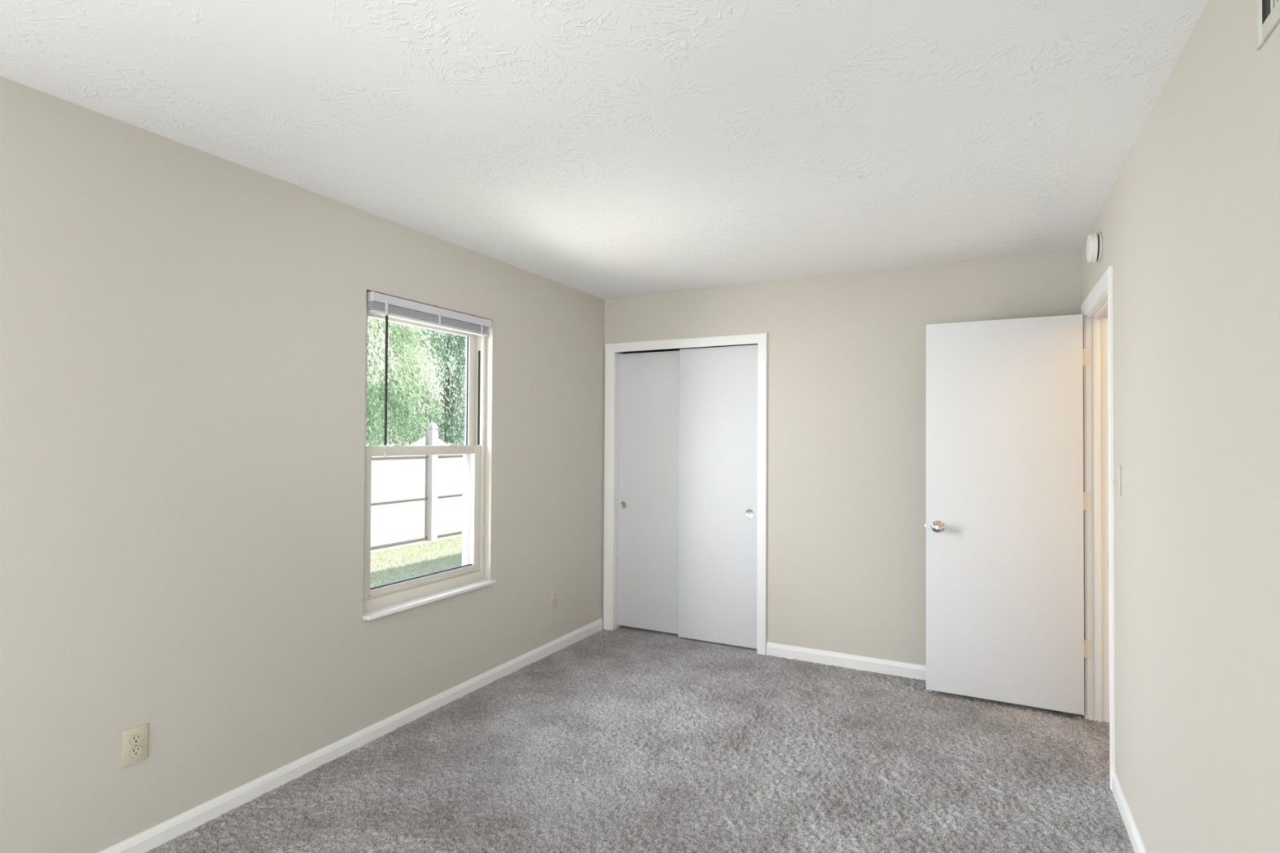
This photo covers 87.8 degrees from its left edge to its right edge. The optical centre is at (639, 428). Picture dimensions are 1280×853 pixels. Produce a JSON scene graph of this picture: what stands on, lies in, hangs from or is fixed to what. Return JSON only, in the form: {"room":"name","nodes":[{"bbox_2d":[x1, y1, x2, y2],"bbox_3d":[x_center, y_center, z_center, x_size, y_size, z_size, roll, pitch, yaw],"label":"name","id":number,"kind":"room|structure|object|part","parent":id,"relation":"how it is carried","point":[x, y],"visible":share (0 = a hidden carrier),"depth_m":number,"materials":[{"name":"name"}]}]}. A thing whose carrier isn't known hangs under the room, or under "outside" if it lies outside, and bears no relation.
{"room":"empty bedroom","nodes":[
{"label":"empty bedroom","id":0,"kind":"room"},
{"bbox_2d":[0,75,648,852],"bbox_3d":[0.262,0.369,5.983,0.140,2.763,13.440,0,-1,27],"label":"wall","id":1,"kind":"structure","parent":0,"point":[183,326],"depth_m":2.36,"materials":[{"name":"grey paint"}]},
{"bbox_2d":[122,723,147,767],"bbox_3d":[-1.631,1.025,2.152,0.008,0.115,0.071,0,-1,27],"label":"wall outlet","id":2,"kind":"object","parent":1,"relation":"attached to","point":[135,740],"visible":1,"depth_m":2.15,"materials":[{"name":"beige plastic"}]},
{"bbox_2d":[128,745,142,757],"bbox_3d":[-1.629,1.045,2.151,0.003,0.030,0.037,0,-1,27],"label":"receptacle","id":3,"kind":"object","parent":2,"relation":"attached to","point":[135,751],"depth_m":2.15,"materials":[{"name":"grey plastic"}]},
{"bbox_2d":[129,733,142,745],"bbox_3d":[-1.629,1.006,2.151,0.003,0.030,0.037,0,-1,27],"label":"receptacle","id":4,"kind":"object","parent":2,"relation":"attached to","point":[135,739],"depth_m":2.15,"materials":[{"name":"grey plastic"}]},
{"bbox_2d":[97,617,603,852],"bbox_3d":[-1.484,1.373,2.434,0.012,0.101,5.284,0,-1,27],"label":"baseboard","id":5,"kind":"structure","parent":1,"relation":"attached to","point":[144,842],"depth_m":2.75,"materials":[{"name":"white paint"}]},
{"bbox_2d":[362,302,496,620],"bbox_3d":[-1.072,0.122,3.369,0.173,1.470,0.874,0,-1,27],"label":"window","id":6,"kind":"structure","parent":1,"relation":"in","point":[380,601],"depth_m":3.59,"materials":[{"name":"white plastic"}]},
{"bbox_3d":[-1.115,-0.209,3.388,0.028,0.691,0.806,0,-1,27],"label":"sash","id":7,"kind":"part","parent":6,"relation":"part of","materials":[{"name":"white plastic"}]},
{"bbox_3d":[-1.082,0.438,3.359,0.036,0.698,0.806,0,-1,27],"label":"sash","id":8,"kind":"part","parent":6,"relation":"part of","materials":[{"name":"white plastic"}]},
{"bbox_2d":[366,291,492,457],"bbox_3d":[-1.025,-0.234,3.334,0.059,0.744,0.805,0,-1,27],"label":"window blind","id":9,"kind":"object","parent":6,"relation":"attached to","point":[383,304],"visible":0.96,"depth_m":3.21,"materials":[{"name":"grey plastic"}]},
{"bbox_3d":[-1.030,-0.520,3.338,0.036,0.013,0.787,0,-1,27],"label":"rail","id":10,"kind":"part","parent":9,"relation":"part of","materials":[{"name":"grey plastic"}]},
{"bbox_3d":[-1.034,0.848,3.337,0.077,0.018,0.872,0,-1,27],"label":"sill","id":11,"kind":"part","parent":6,"relation":"part of","materials":[{"name":"white paint"}]},
{"bbox_3d":[-1.146,0.452,3.392,0.020,0.695,0.806,0,-1,27],"label":"screen frame","id":12,"kind":"part","parent":6,"relation":"part of","materials":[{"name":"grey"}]},
{"bbox_2d":[551,588,557,608],"bbox_3d":[-0.547,1.089,4.252,0.008,0.115,0.071,0,-1,27],"label":"wall outlet","id":13,"kind":"object","parent":1,"relation":"attached to","point":[553,593],"visible":1,"depth_m":4.25,"materials":[{"name":"beige plastic"}]},
{"bbox_2d":[0,0,1208,299],"bbox_3d":[-0.183,-1.026,1.813,2.899,0.100,5.300,0,-1,27],"label":"ceiling","id":14,"kind":"structure","parent":0,"point":[605,149],"depth_m":2.03,"materials":[{"name":"white paint"}]},
{"bbox_2d":[145,625,1134,852],"bbox_3d":[0.572,1.441,2.055,4.013,0.109,6.500,0,-1,27],"label":"floor","id":15,"kind":"structure","parent":0,"point":[624,739],"depth_m":2.73,"materials":[{"name":"grey carpet"}]},
{"bbox_2d":[648,343,757,352],"bbox_3d":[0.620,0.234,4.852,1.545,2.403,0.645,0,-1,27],"label":"door track","id":16,"kind":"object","parent":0,"point":[670,349],"depth_m":5.32,"materials":[{"name":"grey metal"}]},
{"bbox_2d":[602,250,1080,665],"bbox_3d":[1.102,0.223,4.175,3.013,2.413,0.115,0,-1,27],"label":"wall","id":17,"kind":"structure","parent":0,"point":[846,459],"depth_m":4.03,"materials":[{"name":"grey paint"}]},
{"bbox_2d":[617,350,679,634],"bbox_3d":[0.090,0.442,4.714,0.541,1.960,0.035,0,-1,27],"label":"door","id":18,"kind":"structure","parent":17,"relation":"in","point":[648,493],"depth_m":4.71,"materials":[{"name":"white paint"}]},
{"bbox_3d":[-0.121,0.554,4.803,0.053,0.053,0.003,0,-1,27],"label":"finger pull","id":19,"kind":"part","parent":18,"relation":"part of","materials":[{"name":"silver metal"}]},
{"bbox_2d":[603,333,767,654],"bbox_3d":[0.303,0.428,4.576,1.196,2.074,0.130,0,-1,27],"label":"trim","id":20,"kind":"structure","parent":17,"relation":"attached to","point":[612,351],"depth_m":4.70,"materials":[{"name":"white paint"}]},
{"bbox_3d":[-0.226,0.428,4.784,0.064,2.074,0.014,0,-1,27],"label":"casing leg","id":21,"kind":"part","parent":20,"relation":"part of","materials":[{"name":"white paint"}]},
{"bbox_3d":[0.781,0.426,4.264,0.060,2.074,0.014,0,-1,27],"label":"casing leg","id":22,"kind":"part","parent":20,"relation":"part of","materials":[{"name":"white paint"}]},
{"bbox_2d":[678,344,757,648],"bbox_3d":[0.523,0.442,4.447,0.564,1.968,0.035,0,-1,27],"label":"door","id":23,"kind":"structure","parent":17,"relation":"in","point":[717,513],"depth_m":4.43,"materials":[{"name":"white paint"}]},
{"bbox_3d":[0.713,0.558,4.329,0.057,0.057,0.003,0,-1,27],"label":"finger pull","id":24,"kind":"part","parent":23,"relation":"part of","materials":[{"name":"silver metal"}]},
{"bbox_2d":[766,641,925,679],"bbox_3d":[1.554,1.412,3.850,1.685,0.101,0.012,0,-1,27],"label":"baseboard","id":25,"kind":"structure","parent":17,"relation":"attached to","point":[814,655],"depth_m":4.00,"materials":[{"name":"white paint"}]},
{"bbox_2d":[1080,0,1279,852],"bbox_3d":[1.142,0.178,1.094,0.115,2.413,5.555,0,-1,27],"label":"wall","id":26,"kind":"structure","parent":0,"point":[1188,225],"depth_m":1.58,"materials":[{"name":"grey paint"}]},
{"bbox_2d":[924,314,1091,715],"bbox_3d":[1.885,0.422,3.448,0.756,1.970,0.165,0,-1,27],"label":"door","id":27,"kind":"structure","parent":26,"relation":"in","point":[1006,500],"depth_m":3.42,"materials":[{"name":"white paint"}]},
{"bbox_3d":[1.582,0.528,3.542,0.056,0.056,0.057,0,-1,27],"label":"knob","id":28,"kind":"part","parent":27,"relation":"part of","materials":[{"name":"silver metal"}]},
{"bbox_2d":[1085,231,1102,262],"bbox_3d":[1.993,-0.793,2.926,0.048,0.132,0.132,0,-1,27],"label":"smoke detector","id":29,"kind":"object","parent":26,"relation":"attached to","point":[1094,242],"visible":1,"depth_m":2.88,"materials":[{"name":"white plastic"}]},
{"bbox_3d":[2.011,-0.793,2.917,0.009,0.128,0.128,0,-1,27],"label":"mounting plate","id":30,"kind":"part","parent":29,"relation":"part of","materials":[{"name":"white plastic"}]},
{"bbox_2d":[1080,266,1115,790],"bbox_3d":[2.104,0.409,2.957,0.145,2.087,0.838,0,-1,27],"label":"trim","id":31,"kind":"structure","parent":26,"relation":"attached to","point":[1097,308],"depth_m":3.27,"materials":[{"name":"white paint"}]},
{"bbox_3d":[2.225,0.415,3.334,0.014,2.087,0.058,0,-1,27],"label":"casing leg","id":32,"kind":"part","parent":31,"relation":"part of","materials":[{"name":"white paint"}]},
{"bbox_3d":[1.867,0.403,2.641,0.014,2.087,0.058,0,-1,27],"label":"casing leg","id":33,"kind":"part","parent":31,"relation":"part of","materials":[{"name":"white paint"}]},
{"bbox_2d":[1112,464,1120,496],"bbox_3d":[1.800,0.197,2.515,0.020,0.115,0.070,0,-1,27],"label":"light switch","id":34,"kind":"object","parent":26,"relation":"attached to","point":[1117,480],"visible":1,"depth_m":2.50,"materials":[{"name":"beige plastic"}]},
{"bbox_3d":[1.806,0.197,2.512,0.006,0.115,0.070,0,-1,27],"label":"plate","id":35,"kind":"part","parent":34,"relation":"part of","materials":[{"name":"beige plastic"}]},
{"bbox_2d":[1111,772,1146,852],"bbox_3d":[0.859,1.362,0.681,0.012,0.101,4.319,0,-1,27],"label":"baseboard","id":36,"kind":"structure","parent":26,"relation":"attached to","point":[1135,839],"depth_m":2.33,"materials":[{"name":"white paint"}]},
{"bbox_2d":[1255,0,1279,50],"bbox_3d":[1.063,-0.809,1.078,0.008,0.214,0.353,0,-1,27],"label":"air vent","id":37,"kind":"object","parent":26,"relation":"in","point":[1267,11],"visible":1,"depth_m":1.20,"materials":[{"name":"grey metal"}]},
{"label":"outside","id":38,"kind":"structure","parent":0,"visible":0},
{"bbox_2d":[369,532,462,587],"bbox_3d":[-15.812,1.984,18.441,39.860,0.300,70.000,0,-1,27],"label":"ground","id":39,"kind":"structure","parent":38,"point":[458,535],"depth_m":9.30,"materials":[{"name":"green plant"}]},
{"bbox_2d":[366,318,422,446],"bbox_3d":[-8.934,-1.764,19.704,5.587,7.514,5.606,0,-1,32],"label":"weeping tree","id":40,"kind":"object","parent":39,"relation":"on","point":[367,318],"visible":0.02,"depth_m":19.80,"materials":[{"name":"green plant"}]},
{"bbox_2d":[366,317,454,446],"bbox_3d":[-5.565,-1.232,12.394,4.010,6.278,4.077,1,-1,-34],"label":"weeping tree","id":41,"kind":"object","parent":39,"relation":"on","point":[398,371],"visible":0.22,"depth_m":12.18,"materials":[{"name":"green plant"}]},
{"bbox_2d":[366,323,465,446],"bbox_3d":[-4.783,-1.073,16.490,4.017,6.088,4.162,1,-1,-43],"label":"weeping tree","id":42,"kind":"object","parent":39,"relation":"on","point":[456,397],"visible":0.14,"depth_m":15.35,"materials":[{"name":"green plant"}]},
{"bbox_2d":[370,422,462,548],"bbox_3d":[-3.337,0.896,10.685,0.130,2.000,9.960,0,-1,27],"label":"fence","id":43,"kind":"object","parent":39,"relation":"on","point":[414,498],"visible":0.15,"depth_m":10.45,"materials":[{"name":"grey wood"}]},
{"bbox_3d":[-3.936,1.735,9.595,0.022,0.020,2.430,0,-1,27],"label":"rail","id":44,"kind":"part","parent":43,"relation":"part of","materials":[{"name":"grey wood"}]},
{"bbox_3d":[-3.932,1.101,9.604,0.022,0.020,2.430,0,-1,27],"label":"rail","id":45,"kind":"part","parent":43,"relation":"part of","materials":[{"name":"grey wood"}]},
{"bbox_3d":[-3.948,0.903,9.621,0.020,1.690,2.420,0,-1,27],"label":"panel","id":46,"kind":"part","parent":43,"relation":"part of","materials":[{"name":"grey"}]},
{"bbox_3d":[-3.928,0.438,9.614,0.022,0.026,2.430,0,-1,27],"label":"rail","id":47,"kind":"part","parent":43,"relation":"part of","materials":[{"name":"grey wood"}]},
{"bbox_3d":[-3.339,0.969,10.679,0.130,1.855,0.130,0,-1,27],"label":"post","id":48,"kind":"part","parent":43,"relation":"part of","materials":[{"name":"grey wood"}]},
{"bbox_3d":[-2.810,1.773,11.776,0.022,0.020,2.440,0,-1,27],"label":"rail","id":49,"kind":"part","parent":43,"relation":"part of","materials":[{"name":"grey"}]},
{"bbox_3d":[-2.806,1.139,11.785,0.022,0.020,2.440,0,-1,27],"label":"rail","id":50,"kind":"part","parent":43,"relation":"part of","materials":[{"name":"grey wood"}]},
{"bbox_3d":[-2.821,0.941,11.802,0.020,1.690,2.430,0,-1,27],"label":"panel","id":51,"kind":"part","parent":43,"relation":"part of","materials":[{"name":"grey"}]},
{"bbox_3d":[-2.802,0.477,11.795,0.022,0.026,2.440,0,-1,27],"label":"rail","id":52,"kind":"part","parent":43,"relation":"part of","materials":[{"name":"grey wood"}]}
]}

